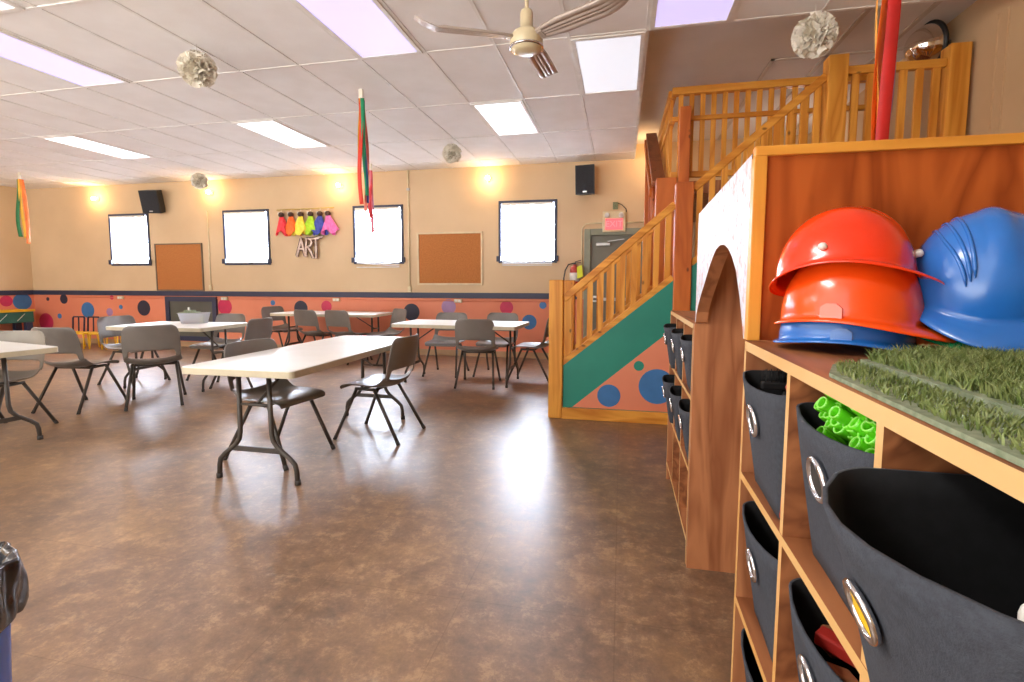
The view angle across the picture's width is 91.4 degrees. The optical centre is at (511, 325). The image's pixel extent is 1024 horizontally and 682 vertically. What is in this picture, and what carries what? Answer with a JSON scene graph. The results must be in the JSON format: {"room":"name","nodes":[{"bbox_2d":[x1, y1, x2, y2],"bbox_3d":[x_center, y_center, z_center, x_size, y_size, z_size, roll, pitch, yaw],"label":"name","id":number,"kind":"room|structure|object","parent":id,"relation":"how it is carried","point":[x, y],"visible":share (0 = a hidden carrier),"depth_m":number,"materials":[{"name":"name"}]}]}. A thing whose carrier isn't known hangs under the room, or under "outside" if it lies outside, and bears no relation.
{"room":"children's room","nodes":[
{"label":"children's room","id":0,"kind":"room"},
{"bbox_2d":[0,186,36,330],"bbox_3d":[-11.328,-0.937,5.589,0.153,3.420,10.600,1,5,12],"label":"wall","id":1,"kind":"structure","parent":0,"point":[15,254],"depth_m":10.23,"materials":[{"name":"beige paint"}]},
{"bbox_2d":[0,343,734,681],"bbox_3d":[-4.027,0.964,4.164,15.000,0.100,10.620,1,5,12],"label":"floor","id":2,"kind":"structure","parent":0,"point":[501,539],"depth_m":2.53,"materials":[{"name":"plastic"}]},
{"bbox_2d":[0,541,28,681],"bbox_3d":[-1.377,0.873,1.134,0.418,0.619,0.421,1,5,12],"label":"trash can","id":3,"kind":"object","parent":2,"relation":"on","point":[14,584],"visible":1,"depth_m":1.20,"materials":[{"name":"plastic"}]},
{"bbox_2d":[0,309,34,330],"bbox_3d":[-10.163,0.071,9.609,0.440,0.710,1.490,1,5,12],"label":"table","id":4,"kind":"object","parent":2,"relation":"on","point":[16,317],"visible":0.7,"depth_m":10.07,"materials":[{"name":"green plastic"}]},
{"bbox_2d":[0,341,57,439],"bbox_3d":[-4.670,0.541,4.083,1.880,0.758,0.790,2,5,24],"label":"folding table","id":5,"kind":"object","parent":2,"relation":"on","point":[7,349],"visible":1,"depth_m":3.89,"materials":[{"name":"paint"}]},
{"bbox_2d":[0,331,58,423],"bbox_3d":[-4.366,0.490,4.209,0.501,0.851,0.602,0,5,1],"label":"chair","id":6,"kind":"object","parent":2,"relation":"on","point":[29,337],"visible":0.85,"depth_m":4.42,"materials":[{"name":"paint"}]},
{"bbox_2d":[31,327,125,413],"bbox_3d":[-4.407,0.413,5.091,0.501,0.851,0.602,0,5,4],"label":"chair","id":7,"kind":"object","parent":2,"relation":"on","point":[66,339],"visible":0.78,"depth_m":4.87,"materials":[{"name":"paint"}]},
{"bbox_2d":[76,316,100,348],"bbox_3d":[-8.237,0.125,9.662,0.330,0.600,0.335,2,5,16],"label":"chair","id":8,"kind":"object","parent":2,"relation":"on","point":[88,317],"visible":0.68,"depth_m":9.76,"materials":[{"name":"yellow paint"}]},
{"bbox_2d":[97,315,170,384],"bbox_3d":[-4.795,0.304,6.319,0.602,0.851,0.501,1,5,15],"label":"chair","id":9,"kind":"object","parent":2,"relation":"on","point":[102,322],"visible":0.5,"depth_m":6.28,"materials":[{"name":"paint"}]},
{"bbox_2d":[121,324,186,410],"bbox_3d":[-3.771,0.397,5.279,0.501,0.851,0.602,-3,6,-31],"label":"chair","id":10,"kind":"object","parent":2,"relation":"on","point":[152,337],"visible":1,"depth_m":5.06,"materials":[{"name":"paint"}]},
{"bbox_2d":[106,321,246,391],"bbox_3d":[-4.080,0.358,6.167,1.278,0.758,0.790,1,5,9],"label":"folding table","id":11,"kind":"object","parent":2,"relation":"on","point":[203,327],"visible":0.51,"depth_m":6.03,"materials":[{"name":"paint"}]},
{"bbox_2d":[186,313,245,381],"bbox_3d":[-3.919,0.275,6.661,0.501,0.851,0.602,1,5,12],"label":"chair","id":12,"kind":"object","parent":2,"relation":"on","point":[222,317],"visible":0.72,"depth_m":6.84,"materials":[{"name":"paint"}]},
{"bbox_2d":[209,317,275,388],"bbox_3d":[-3.296,0.322,6.136,0.602,0.851,0.501,1,5,9],"label":"chair","id":13,"kind":"object","parent":2,"relation":"on","point":[259,328],"visible":0.47,"depth_m":5.98,"materials":[{"name":"paint"}]},
{"bbox_2d":[223,338,335,470],"bbox_3d":[-1.719,0.540,3.682,0.602,0.851,0.501,2,5,21],"label":"chair","id":14,"kind":"object","parent":2,"relation":"on","point":[285,394],"visible":0.68,"depth_m":3.71,"materials":[{"name":"paint"}]},
{"bbox_2d":[261,306,302,346],"bbox_3d":[-4.040,0.085,8.827,0.602,0.851,0.501,2,5,24],"label":"chair","id":15,"kind":"object","parent":2,"relation":"on","point":[265,311],"visible":0.68,"depth_m":8.91,"materials":[{"name":"paint"}]},
{"bbox_2d":[182,335,404,485],"bbox_3d":[-1.471,0.557,3.947,0.790,0.758,1.880,1,5,12],"label":"folding table","id":16,"kind":"object","parent":2,"relation":"on","point":[297,360],"visible":0.85,"depth_m":3.28,"materials":[{"name":"plastic"}]},
{"bbox_2d":[294,309,332,342],"bbox_3d":[-3.169,0.148,8.125,0.501,0.851,0.602,2,5,24],"label":"chair","id":17,"kind":"object","parent":2,"relation":"on","point":[302,317],"visible":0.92,"depth_m":7.88,"materials":[{"name":"paint"}]},
{"bbox_2d":[270,311,391,360],"bbox_3d":[-3.054,0.150,8.554,1.880,0.758,0.790,1,5,12],"label":"folding table","id":18,"kind":"object","parent":2,"relation":"on","point":[356,314],"visible":0.44,"depth_m":8.33,"materials":[{"name":"paint"}]},
{"bbox_2d":[325,310,372,364],"bbox_3d":[-2.631,0.159,8.008,0.501,0.851,0.602,2,5,24],"label":"chair","id":19,"kind":"object","parent":2,"relation":"on","point":[335,318],"visible":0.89,"depth_m":7.74,"materials":[{"name":"paint"}]},
{"bbox_2d":[333,333,425,445],"bbox_3d":[-1.107,0.496,4.191,0.602,0.851,0.501,1,5,15],"label":"chair","id":20,"kind":"object","parent":2,"relation":"on","point":[403,351],"visible":1,"depth_m":4.04,"materials":[{"name":"paint"}]},
{"bbox_2d":[364,308,406,363],"bbox_3d":[-2.023,0.158,8.022,0.602,0.851,0.501,-4,7,-41],"label":"chair","id":21,"kind":"object","parent":2,"relation":"on","point":[398,315],"visible":0.79,"depth_m":8.15,"materials":[{"name":"paint"}]},
{"bbox_2d":[422,312,469,377],"bbox_3d":[-0.917,0.253,6.956,0.501,0.851,0.602,1,5,12],"label":"chair","id":22,"kind":"object","parent":2,"relation":"on","point":[442,341],"visible":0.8,"depth_m":7.13,"materials":[{"name":"paint"}]},
{"bbox_2d":[391,319,528,387],"bbox_3d":[-0.644,0.335,6.480,1.617,0.758,0.790,1,5,14],"label":"folding table","id":23,"kind":"object","parent":2,"relation":"on","point":[418,323],"visible":0.76,"depth_m":6.30,"materials":[{"name":"paint"}]},
{"bbox_2d":[454,319,500,389],"bbox_3d":[-0.421,0.317,6.232,0.501,0.851,0.602,1,5,7],"label":"chair","id":24,"kind":"object","parent":2,"relation":"on","point":[465,329],"visible":1,"depth_m":5.97,"materials":[{"name":"paint"}]},
{"bbox_2d":[472,312,518,378],"bbox_3d":[-0.209,0.258,6.914,0.501,0.851,0.602,2,5,18],"label":"chair","id":25,"kind":"object","parent":2,"relation":"on","point":[499,341],"visible":0.57,"depth_m":7.06,"materials":[{"name":"paint"}]},
{"bbox_2d":[508,318,548,380],"bbox_3d":[0.278,0.289,6.561,0.602,0.851,0.501,2,5,18],"label":"chair","id":26,"kind":"object","parent":2,"relation":"on","point":[527,345],"visible":0.6,"depth_m":6.41,"materials":[{"name":"paint"}]},
{"bbox_2d":[644,133,664,285],"bbox_3d":[1.729,-0.915,6.214,0.170,3.300,1.751,1,5,12],"label":"stair rail","id":27,"kind":"object","parent":2,"relation":"on","point":[654,170],"visible":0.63,"depth_m":5.97,"materials":[{"name":"brown wood"}]},
{"bbox_2d":[666,311,695,563],"bbox_3d":[1.096,0.498,2.685,0.400,1.100,1.030,1,5,12],"label":"cubby shelf","id":28,"kind":"object","parent":2,"relation":"on","point":[677,462],"visible":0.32,"depth_m":2.58,"materials":[{"name":"brown wood"}]},
{"bbox_2d":[662,374,674,422],"bbox_3d":[1.114,0.447,3.026,0.400,0.246,0.285,1,5,12],"label":"storage bin","id":29,"kind":"object","parent":28,"relation":"on","point":[668,380],"visible":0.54,"depth_m":2.99,"materials":[{"name":"fabric"}]},
{"bbox_2d":[663,323,675,368],"bbox_3d":[1.115,0.121,2.998,0.400,0.246,0.285,1,5,12],"label":"storage bin","id":30,"kind":"object","parent":28,"relation":"on","point":[668,327],"visible":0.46,"depth_m":2.94,"materials":[{"name":"fabric"}]},
{"bbox_2d":[669,385,681,440],"bbox_3d":[1.052,0.476,2.688,0.400,0.246,0.285,1,5,12],"label":"storage bin","id":31,"kind":"object","parent":28,"relation":"on","point":[675,391],"visible":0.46,"depth_m":2.66,"materials":[{"name":"fabric"}]},
{"bbox_2d":[671,328,683,379],"bbox_3d":[1.053,0.151,2.659,0.400,0.246,0.285,1,5,12],"label":"storage bin","id":32,"kind":"object","parent":28,"relation":"on","point":[676,333],"visible":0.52,"depth_m":2.61,"materials":[{"name":"fabric"}]},
{"bbox_2d":[678,399,689,457],"bbox_3d":[0.993,0.505,2.364,0.400,0.246,0.285,1,5,12],"label":"storage bin","id":33,"kind":"object","parent":28,"relation":"on","point":[683,404],"visible":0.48,"depth_m":2.35,"materials":[{"name":"fabric"}]},
{"bbox_2d":[680,334,692,391],"bbox_3d":[0.994,0.179,2.336,0.400,0.246,0.285,1,5,12],"label":"storage bin","id":34,"kind":"object","parent":28,"relation":"on","point":[686,340],"visible":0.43,"depth_m":2.31,"materials":[{"name":"fabric"}]},
{"bbox_2d":[548,53,849,424],"bbox_3d":[1.616,-0.689,4.833,2.385,3.090,1.025,1,5,12],"label":"staircase","id":35,"kind":"structure","parent":2,"relation":"on","point":[614,373],"depth_m":4.53,"materials":[{"name":"brown wood"}]},
{"bbox_2d":[689,41,972,221],"bbox_3d":[2.912,-0.784,5.878,2.038,3.100,3.618,1,5,12],"label":"railing","id":36,"kind":"object","parent":2,"relation":"on","point":[950,73],"visible":0.37,"depth_m":3.91,"materials":[{"name":"brown wood"}]},
{"bbox_2d":[658,75,866,181],"bbox_3d":[2.794,-1.947,6.209,1.860,1.160,2.810,1,5,12],"label":"guard rail","id":37,"kind":"object","parent":36,"relation":"on","point":[686,117],"visible":0.52,"depth_m":5.03,"materials":[{"name":"brown wood"}]},
{"bbox_2d":[686,132,1023,572],"bbox_3d":[1.175,0.334,1.640,0.989,1.611,0.937,1,5,12],"label":"wooden cabinet","id":38,"kind":"object","parent":2,"relation":"on","point":[922,184],"visible":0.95,"depth_m":1.24,"materials":[{"name":"brown wood"}]},
{"bbox_2d":[731,341,1023,681],"bbox_3d":[0.688,0.649,0.778,0.420,1.132,1.027,1,5,12],"label":"cubby shelf","id":39,"kind":"object","parent":2,"relation":"on","point":[903,441],"visible":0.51,"depth_m":0.94,"materials":[{"name":"brown wood"}]},
{"bbox_2d":[741,628,763,681],"bbox_3d":[0.743,0.930,1.136,0.400,0.266,0.300,1,5,12],"label":"storage bin","id":40,"kind":"object","parent":39,"relation":"on","point":[752,672],"visible":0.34,"depth_m":1.29,"materials":[{"name":"fabric"}]},
{"bbox_2d":[742,501,778,662],"bbox_3d":[0.734,0.594,1.109,0.400,0.266,0.300,1,5,12],"label":"storage bin","id":41,"kind":"object","parent":39,"relation":"on","point":[762,545],"visible":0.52,"depth_m":1.12,"materials":[{"name":"fabric"}]},
{"bbox_2d":[743,370,786,519],"bbox_3d":[0.723,0.258,1.082,0.400,0.266,0.300,1,5,12],"label":"storage bin","id":42,"kind":"object","parent":39,"relation":"on","point":[765,409],"visible":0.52,"depth_m":1.06,"materials":[{"name":"fabric"}]},
{"bbox_2d":[760,369,786,395],"bbox_3d":[0.629,0.236,1.157,0.103,0.273,0.023,1,5,12],"label":"scrub brush","id":43,"kind":"object","parent":42,"relation":"in","point":[779,384],"visible":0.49,"depth_m":1.15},
{"bbox_2d":[789,578,859,681],"bbox_3d":[0.666,0.623,0.777,0.400,0.266,0.300,1,5,12],"label":"storage bin","id":44,"kind":"object","parent":39,"relation":"on","point":[807,617],"visible":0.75,"depth_m":0.91,"materials":[{"name":"fabric"}]},
{"bbox_2d":[814,626,855,667],"bbox_3d":[0.599,0.558,0.803,0.032,0.034,0.201,-3,6,-35],"label":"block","id":45,"kind":"object","parent":44,"relation":"in","point":[825,637],"visible":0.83,"depth_m":0.86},
{"bbox_2d":[826,661,858,681],"bbox_3d":[0.540,0.586,0.822,0.044,0.052,0.063,2,5,16],"label":"block","id":46,"kind":"object","parent":44,"relation":"in","point":[845,675],"visible":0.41,"depth_m":0.82,"materials":[{"name":"brown wood"}]},
{"bbox_2d":[796,402,873,615],"bbox_3d":[0.664,0.287,0.748,0.400,0.266,0.300,1,5,12],"label":"storage bin","id":47,"kind":"object","parent":39,"relation":"on","point":[822,456],"visible":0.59,"depth_m":0.79,"materials":[{"name":"fabric"}]},
{"bbox_2d":[849,436,871,450],"bbox_3d":[0.571,0.215,0.710,0.167,0.109,0.022,1,5,12],"label":"tube","id":48,"kind":"object","parent":47,"relation":"in","point":[857,442],"visible":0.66,"depth_m":0.71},
{"label":"tube","id":49,"kind":"object","parent":47,"relation":"in","visible":0},
{"bbox_2d":[816,396,836,413],"bbox_3d":[0.584,0.167,0.819,0.169,0.103,0.022,0,5,0],"label":"tube","id":50,"kind":"object","parent":49,"relation":"on","point":[825,404],"visible":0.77,"depth_m":0.81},
{"label":"tube","id":51,"kind":"object","parent":47,"relation":"in","visible":0},
{"bbox_2d":[849,416,865,436],"bbox_3d":[0.576,0.196,0.720,0.160,0.121,0.022,2,5,19],"label":"tube","id":52,"kind":"object","parent":51,"relation":"on","point":[855,423],"visible":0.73,"depth_m":0.73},
{"bbox_2d":[773,322,924,349],"bbox_3d":[0.742,-0.024,1.075,0.327,0.162,0.251,4,6,36],"label":"hard hat","id":53,"kind":"object","parent":39,"relation":"on","point":[792,332],"visible":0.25,"depth_m":1.00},
{"bbox_2d":[774,262,956,342],"bbox_3d":[0.746,-0.079,1.062,0.264,0.203,0.334,-5,7,-44],"label":"hard hat","id":54,"kind":"object","parent":53,"relation":"on","point":[884,298],"visible":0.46,"depth_m":0.98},
{"bbox_2d":[769,206,943,296],"bbox_3d":[0.727,-0.158,1.064,0.313,0.201,0.254,5,7,45],"label":"hard hat","id":55,"kind":"object","parent":54,"relation":"on","point":[853,234],"visible":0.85,"depth_m":1.00,"materials":[{"name":"red plastic"}]},
{"bbox_2d":[822,467,1023,681],"bbox_3d":[0.536,0.316,0.432,0.473,0.263,0.306,1,5,12],"label":"storage bin","id":56,"kind":"object","parent":39,"relation":"on","point":[933,562],"visible":0.97,"depth_m":0.56,"materials":[{"name":"fabric"}]},
{"bbox_2d":[829,358,1023,467],"bbox_3d":[0.743,0.091,0.544,0.596,0.019,0.661,1,5,12],"label":"mat","id":57,"kind":"object","parent":39,"relation":"on","point":[1001,434],"visible":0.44,"depth_m":0.55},
{"bbox_2d":[860,342,1023,418],"bbox_3d":[0.795,0.074,0.578,0.525,0.034,0.776,1,5,12],"label":"mat","id":58,"kind":"object","parent":57,"relation":"on","point":[997,377],"visible":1,"depth_m":0.69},
{"bbox_2d":[917,321,1023,352],"bbox_3d":[0.939,-0.028,0.975,0.259,0.152,0.338,2,5,24],"label":"hard hat","id":59,"kind":"object","parent":58,"relation":"on","point":[928,340],"visible":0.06,"depth_m":0.93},
{"bbox_2d":[916,207,1023,351],"bbox_3d":[0.931,-0.099,0.986,0.291,0.265,0.294,-1,5,-13],"label":"hard hat","id":60,"kind":"object","parent":59,"relation":"on","point":[978,256],"visible":0.88,"depth_m":0.91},
{"bbox_2d":[25,135,798,352],"bbox_3d":[-2.914,-1.242,9.068,14.800,3.440,0.183,1,5,12],"label":"wall","id":61,"kind":"structure","parent":0,"point":[70,244],"depth_m":9.04,"materials":[{"name":"beige paint"}]},
{"bbox_2d":[108,213,151,265],"bbox_3d":[-7.611,-1.720,10.017,1.030,1.025,0.200,1,5,12],"label":"window","id":62,"kind":"structure","parent":61,"relation":"in","point":[146,222],"depth_m":10.06,"materials":[{"name":"blue paint"}]},
{"bbox_2d":[109,215,146,263],"bbox_3d":[-7.634,-1.707,9.936,0.830,0.947,0.044,1,5,12],"label":"window blind","id":63,"kind":"object","parent":62,"relation":"attached to","point":[135,217],"visible":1,"depth_m":9.93,"materials":[{"name":"white plastic"}]},
{"bbox_2d":[138,190,165,212],"bbox_3d":[-6.873,-2.385,9.574,0.340,0.463,0.335,0,5,-2],"label":"wall speaker","id":64,"kind":"object","parent":61,"relation":"attached to","point":[152,201],"visible":1,"depth_m":9.47,"materials":[{"name":"black plastic"}]},
{"bbox_2d":[154,243,204,290],"bbox_3d":[-6.502,-1.147,9.758,1.100,0.920,0.030,1,5,12],"label":"corkboard","id":65,"kind":"object","parent":61,"relation":"attached to","point":[178,266],"visible":1,"depth_m":9.76,"materials":[{"name":"brown wood"}]},
{"bbox_2d":[165,297,218,340],"bbox_3d":[-6.271,-0.137,9.785,1.180,0.865,0.050,1,5,12],"label":"slate board","id":66,"kind":"object","parent":61,"relation":"attached to","point":[207,307],"visible":0.58,"depth_m":9.77,"materials":[{"name":"blue paint"}]},
{"bbox_2d":[222,209,271,264],"bbox_3d":[-4.978,-1.667,9.444,1.060,1.025,0.200,1,5,12],"label":"window","id":67,"kind":"structure","parent":61,"relation":"in","point":[268,260],"depth_m":9.48,"materials":[{"name":"blue paint"}]},
{"bbox_2d":[224,211,266,262],"bbox_3d":[-5.001,-1.654,9.363,0.860,0.947,0.044,1,5,12],"label":"window blind","id":68,"kind":"object","parent":67,"relation":"attached to","point":[261,213],"visible":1,"depth_m":9.36,"materials":[{"name":"white plastic"}]},
{"bbox_2d":[33,290,576,298],"bbox_3d":[-4.524,-0.596,9.374,11.550,0.095,0.025,1,5,12],"label":"trim","id":69,"kind":"structure","parent":61,"relation":"attached to","point":[35,292],"depth_m":9.20,"materials":[{"name":"blue paint"}]},
{"bbox_2d":[277,207,333,210],"bbox_3d":[-3.740,-2.118,9.051,1.160,0.035,0.060,1,5,12],"label":"rod","id":70,"kind":"object","parent":61,"relation":"attached to","point":[321,207],"visible":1,"depth_m":9.02,"materials":[{"name":"wood"}]},
{"bbox_2d":[276,210,287,235],"bbox_3d":[-4.183,-1.884,9.127,0.338,0.486,0.123,1,5,12],"label":"bundle","id":71,"kind":"object","parent":70,"relation":"hanging from","point":[281,223],"visible":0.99,"depth_m":9.11,"materials":[{"name":"red fabric"}]},
{"bbox_2d":[285,212,301,235],"bbox_3d":[-3.984,-1.880,9.079,0.355,0.486,0.133,1,5,12],"label":"bundle","id":72,"kind":"object","parent":70,"relation":"hanging from","point":[290,225],"visible":0.94,"depth_m":9.07,"materials":[{"name":"orange fabric"}]},
{"bbox_2d":[292,210,305,235],"bbox_3d":[-3.873,-1.878,9.055,0.355,0.486,0.132,1,5,12],"label":"bundle","id":73,"kind":"object","parent":70,"relation":"hanging from","point":[300,227],"visible":1,"depth_m":9.02,"materials":[{"name":"yellow fabric"}]},
{"bbox_2d":[305,209,319,235],"bbox_3d":[-3.642,-1.873,9.003,0.363,0.486,0.134,1,5,12],"label":"bundle","id":74,"kind":"object","parent":70,"relation":"hanging from","point":[309,223],"visible":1,"depth_m":8.98,"materials":[{"name":"green fabric"}]},
{"bbox_2d":[311,211,328,235],"bbox_3d":[-3.466,-1.869,8.964,0.369,0.486,0.136,1,5,12],"label":"bundle","id":75,"kind":"object","parent":70,"relation":"hanging from","point":[318,223],"visible":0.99,"depth_m":8.94,"materials":[{"name":"blue fabric"}]},
{"bbox_2d":[321,208,338,234],"bbox_3d":[-3.246,-1.865,8.923,0.327,0.486,0.120,2,5,17],"label":"bundle","id":76,"kind":"object","parent":70,"relation":"hanging from","point":[329,224],"visible":1,"depth_m":8.90,"materials":[{"name":"pink fabric"}]},
{"bbox_2d":[77,297,548,301],"bbox_3d":[-4.084,-0.495,9.289,10.450,0.014,0.016,1,5,12],"label":"cable conduit","id":77,"kind":"object","parent":61,"relation":"attached to","point":[77,297],"visible":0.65,"depth_m":9.04,"materials":[{"name":"paint"}]},
{"bbox_2d":[79,338,548,358],"bbox_3d":[-4.524,0.397,9.467,11.550,0.100,0.014,1,5,12],"label":"baseboard","id":78,"kind":"structure","parent":61,"relation":"attached to","point":[110,341],"depth_m":8.72,"materials":[{"name":"plastic"}]},
{"bbox_2d":[351,204,404,263],"bbox_3d":[-2.350,-1.613,8.872,1.020,1.025,0.200,1,5,12],"label":"window","id":79,"kind":"structure","parent":61,"relation":"in","point":[401,257],"depth_m":8.90,"materials":[{"name":"blue paint"}]},
{"bbox_2d":[355,207,399,267],"bbox_3d":[-2.373,-1.550,8.796,0.821,1.047,0.044,1,5,12],"label":"window blind","id":80,"kind":"object","parent":79,"relation":"attached to","point":[389,209],"visible":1,"depth_m":8.79,"materials":[{"name":"white plastic"}]},
{"bbox_2d":[406,170,411,291],"bbox_3d":[-1.794,-1.636,8.676,0.060,2.096,0.040,1,5,12],"label":"conduit","id":81,"kind":"object","parent":61,"relation":"attached to","point":[407,188],"visible":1,"depth_m":8.67,"materials":[{"name":"beige metal"}]},
{"bbox_2d":[417,231,482,284],"bbox_3d":[-1.070,-1.153,8.565,1.180,0.905,0.030,1,5,12],"label":"corkboard","id":82,"kind":"object","parent":61,"relation":"attached to","point":[443,258],"visible":1,"depth_m":8.56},
{"bbox_2d":[496,199,558,262],"bbox_3d":[0.268,-1.560,8.302,1.040,1.025,0.200,1,5,12],"label":"window","id":83,"kind":"structure","parent":61,"relation":"in","point":[554,259],"depth_m":8.34,"materials":[{"name":"blue paint"}]},
{"bbox_2d":[502,202,552,265],"bbox_3d":[0.245,-1.507,8.225,0.840,1.027,0.044,1,5,12],"label":"window blind","id":84,"kind":"object","parent":83,"relation":"attached to","point":[518,205],"visible":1,"depth_m":8.22,"materials":[{"name":"white plastic"}]},
{"bbox_2d":[563,260,582,284],"bbox_3d":[0.986,-0.830,8.055,0.332,0.466,0.196,1,5,12],"label":"fire extinguisher","id":85,"kind":"object","parent":61,"relation":"attached to","point":[576,272],"visible":0.71,"depth_m":7.97,"materials":[{"name":"red metal"}]},
{"bbox_2d":[575,164,594,194],"bbox_3d":[1.169,-2.282,7.831,0.300,0.462,0.316,2,5,20],"label":"wall speaker","id":86,"kind":"object","parent":61,"relation":"attached to","point":[584,174],"visible":1,"depth_m":7.71,"materials":[{"name":"black plastic"}]},
{"bbox_2d":[583,228,642,337],"bbox_3d":[1.709,-0.490,8.064,1.090,2.130,0.130,1,5,12],"label":"door","id":87,"kind":"structure","parent":61,"relation":"in","point":[598,245],"depth_m":8.05,"materials":[{"name":"paint"}]},
{"bbox_2d":[602,202,626,231],"bbox_3d":[1.618,-1.719,7.880,0.371,0.470,0.117,1,5,12],"label":"exit sign","id":88,"kind":"object","parent":61,"relation":"attached to","point":[613,221],"visible":1,"depth_m":7.88,"materials":[{"name":"red plastic"}]},
{"bbox_2d":[0,0,946,188],"bbox_3d":[-4.044,-2.368,3.773,14.800,0.232,10.420,1,5,12],"label":"ceiling","id":89,"kind":"structure","parent":0,"point":[272,59],"depth_m":5.03,"materials":[{"name":"tile"}]},
{"bbox_2d":[0,0,24,13],"bbox_3d":[-3.829,-2.183,2.992,0.572,0.016,1.192,1,5,12],"label":"recessed light","id":90,"kind":"object","parent":89,"relation":"in","point":[6,6],"visible":1,"depth_m":3.49,"materials":[{"name":"white"}]},
{"bbox_2d":[16,172,30,243],"bbox_3d":[-8.673,-2.083,8.844,0.188,1.240,0.090,1,5,6],"label":"streamer","id":91,"kind":"object","parent":89,"relation":"hanging from","point":[21,192],"visible":1,"depth_m":8.84,"materials":[{"name":"paper"}]},
{"bbox_2d":[0,30,129,87],"bbox_3d":[-4.081,-2.297,4.291,0.572,0.016,1.192,1,5,12],"label":"recessed light","id":92,"kind":"object","parent":89,"relation":"in","point":[14,49],"visible":1,"depth_m":4.39,"materials":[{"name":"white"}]},
{"bbox_2d":[39,135,154,159],"bbox_3d":[-5.904,-2.553,7.176,0.572,0.016,1.192,1,5,12],"label":"recessed light","id":93,"kind":"object","parent":89,"relation":"in","point":[70,140],"visible":1,"depth_m":7.10,"materials":[{"name":"white"}]},
{"bbox_2d":[176,45,217,87],"bbox_3d":[-2.556,-2.111,4.054,0.287,0.343,0.291,1,5,12],"label":"paper ball","id":94,"kind":"object","parent":89,"relation":"hanging from","point":[197,69],"visible":1,"depth_m":4.00,"materials":[{"name":"white paper"}]},
{"bbox_2d":[190,173,208,188],"bbox_3d":[-5.429,-2.531,8.672,0.281,0.321,0.273,1,5,12],"label":"paper ball","id":95,"kind":"object","parent":89,"relation":"hanging from","point":[199,180],"visible":1,"depth_m":8.61,"materials":[{"name":"white paper"}]},
{"bbox_2d":[232,119,329,148],"bbox_3d":[-2.974,-2.494,6.538,0.572,0.016,1.192,1,5,12],"label":"recessed light","id":96,"kind":"object","parent":89,"relation":"in","point":[272,129],"visible":1,"depth_m":6.45,"materials":[{"name":"white"}]},
{"bbox_2d":[291,0,422,59],"bbox_3d":[-1.150,-2.238,3.653,0.572,0.016,1.192,1,5,12],"label":"recessed light","id":97,"kind":"object","parent":89,"relation":"in","point":[365,28],"visible":1,"depth_m":3.74,"materials":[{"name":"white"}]},
{"bbox_2d":[357,89,368,211],"bbox_3d":[-1.502,-1.765,5.046,0.106,1.190,0.139,1,5,12],"label":"streamer","id":98,"kind":"object","parent":89,"relation":"hanging from","point":[363,147],"visible":1,"depth_m":5.01,"materials":[{"name":"paper"}]},
{"bbox_2d":[368,163,374,232],"bbox_3d":[-2.296,-2.079,8.145,0.080,1.110,0.092,1,5,12],"label":"streamer","id":99,"kind":"object","parent":89,"relation":"hanging from","point":[371,201],"visible":0.98,"depth_m":8.13,"materials":[{"name":"paper"}]},
{"bbox_2d":[442,143,461,163],"bbox_3d":[-0.830,-2.389,6.908,0.272,0.284,0.270,1,5,12],"label":"paper ball","id":100,"kind":"object","parent":89,"relation":"hanging from","point":[451,152],"visible":1,"depth_m":6.85,"materials":[{"name":"white paper"}]},
{"bbox_2d":[470,100,539,135],"bbox_3d":[-0.043,-2.434,5.900,0.572,0.016,1.192,1,5,12],"label":"recessed light","id":101,"kind":"object","parent":89,"relation":"in","point":[504,118],"visible":1,"depth_m":5.81,"materials":[{"name":"white"}]},
{"bbox_2d":[414,0,628,77],"bbox_3d":[0.117,-1.868,2.950,1.155,0.626,0.946,1,5,12],"label":"ceiling fan","id":102,"kind":"object","parent":89,"relation":"hanging from","point":[526,40],"visible":1,"depth_m":2.73,"materials":[{"name":"beige metal"}]},
{"bbox_2d":[571,31,645,94],"bbox_3d":[0.869,-2.306,4.457,0.572,0.016,1.192,1,5,12],"label":"recessed light","id":103,"kind":"object","parent":89,"relation":"in","point":[606,63],"visible":1,"depth_m":4.35,"materials":[{"name":"white"}]},
{"bbox_2d":[650,0,738,29],"bbox_3d":[1.194,-2.190,3.143,0.572,0.016,1.192,1,5,12],"label":"recessed light","id":104,"kind":"object","parent":89,"relation":"in","point":[665,14],"visible":1,"depth_m":3.54,"materials":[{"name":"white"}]},
{"bbox_2d":[791,7,838,58],"bbox_3d":[2.102,-2.048,3.469,0.293,0.354,0.284,0,5,1],"label":"paper ball","id":105,"kind":"object","parent":89,"relation":"hanging from","point":[812,36],"visible":1,"depth_m":3.41,"materials":[{"name":"white paper"}]},
{"bbox_2d":[871,0,901,139],"bbox_3d":[1.727,-1.344,2.302,0.091,1.540,0.110,3,6,29],"label":"streamer","id":106,"kind":"object","parent":89,"relation":"hanging from","point":[886,40],"visible":0.86,"depth_m":2.29,"materials":[{"name":"paper"}]},
{"bbox_2d":[637,0,976,143],"bbox_3d":[2.664,-2.657,5.559,2.465,0.072,4.230,1,5,12],"label":"wall","id":107,"kind":"structure","parent":0,"point":[753,50],"depth_m":4.75,"materials":[{"name":"paint"}]},
{"bbox_2d":[807,0,1023,143],"bbox_3d":[3.270,-0.649,2.411,0.162,3.440,10.600,1,5,12],"label":"wall","id":108,"kind":"structure","parent":0,"point":[995,28],"depth_m":3.66,"materials":[{"name":"paint"}]},
{"bbox_2d":[903,19,950,60],"bbox_3d":[3.430,-2.320,4.121,0.303,0.361,0.320,-3,6,-34],"label":"convex mirror","id":109,"kind":"object","parent":108,"relation":"attached to","point":[928,41],"visible":0.78,"depth_m":4.03,"materials":[{"name":"silver plastic"}]},
{"label":"tube","id":110,"kind":"object","parent":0,"visible":0},
{"bbox_2d":[829,406,856,424],"bbox_3d":[0.574,0.175,0.773,0.168,0.106,0.022,0,5,-1],"label":"tube","id":111,"kind":"object","parent":110,"relation":"on","point":[839,414],"visible":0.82,"depth_m":0.76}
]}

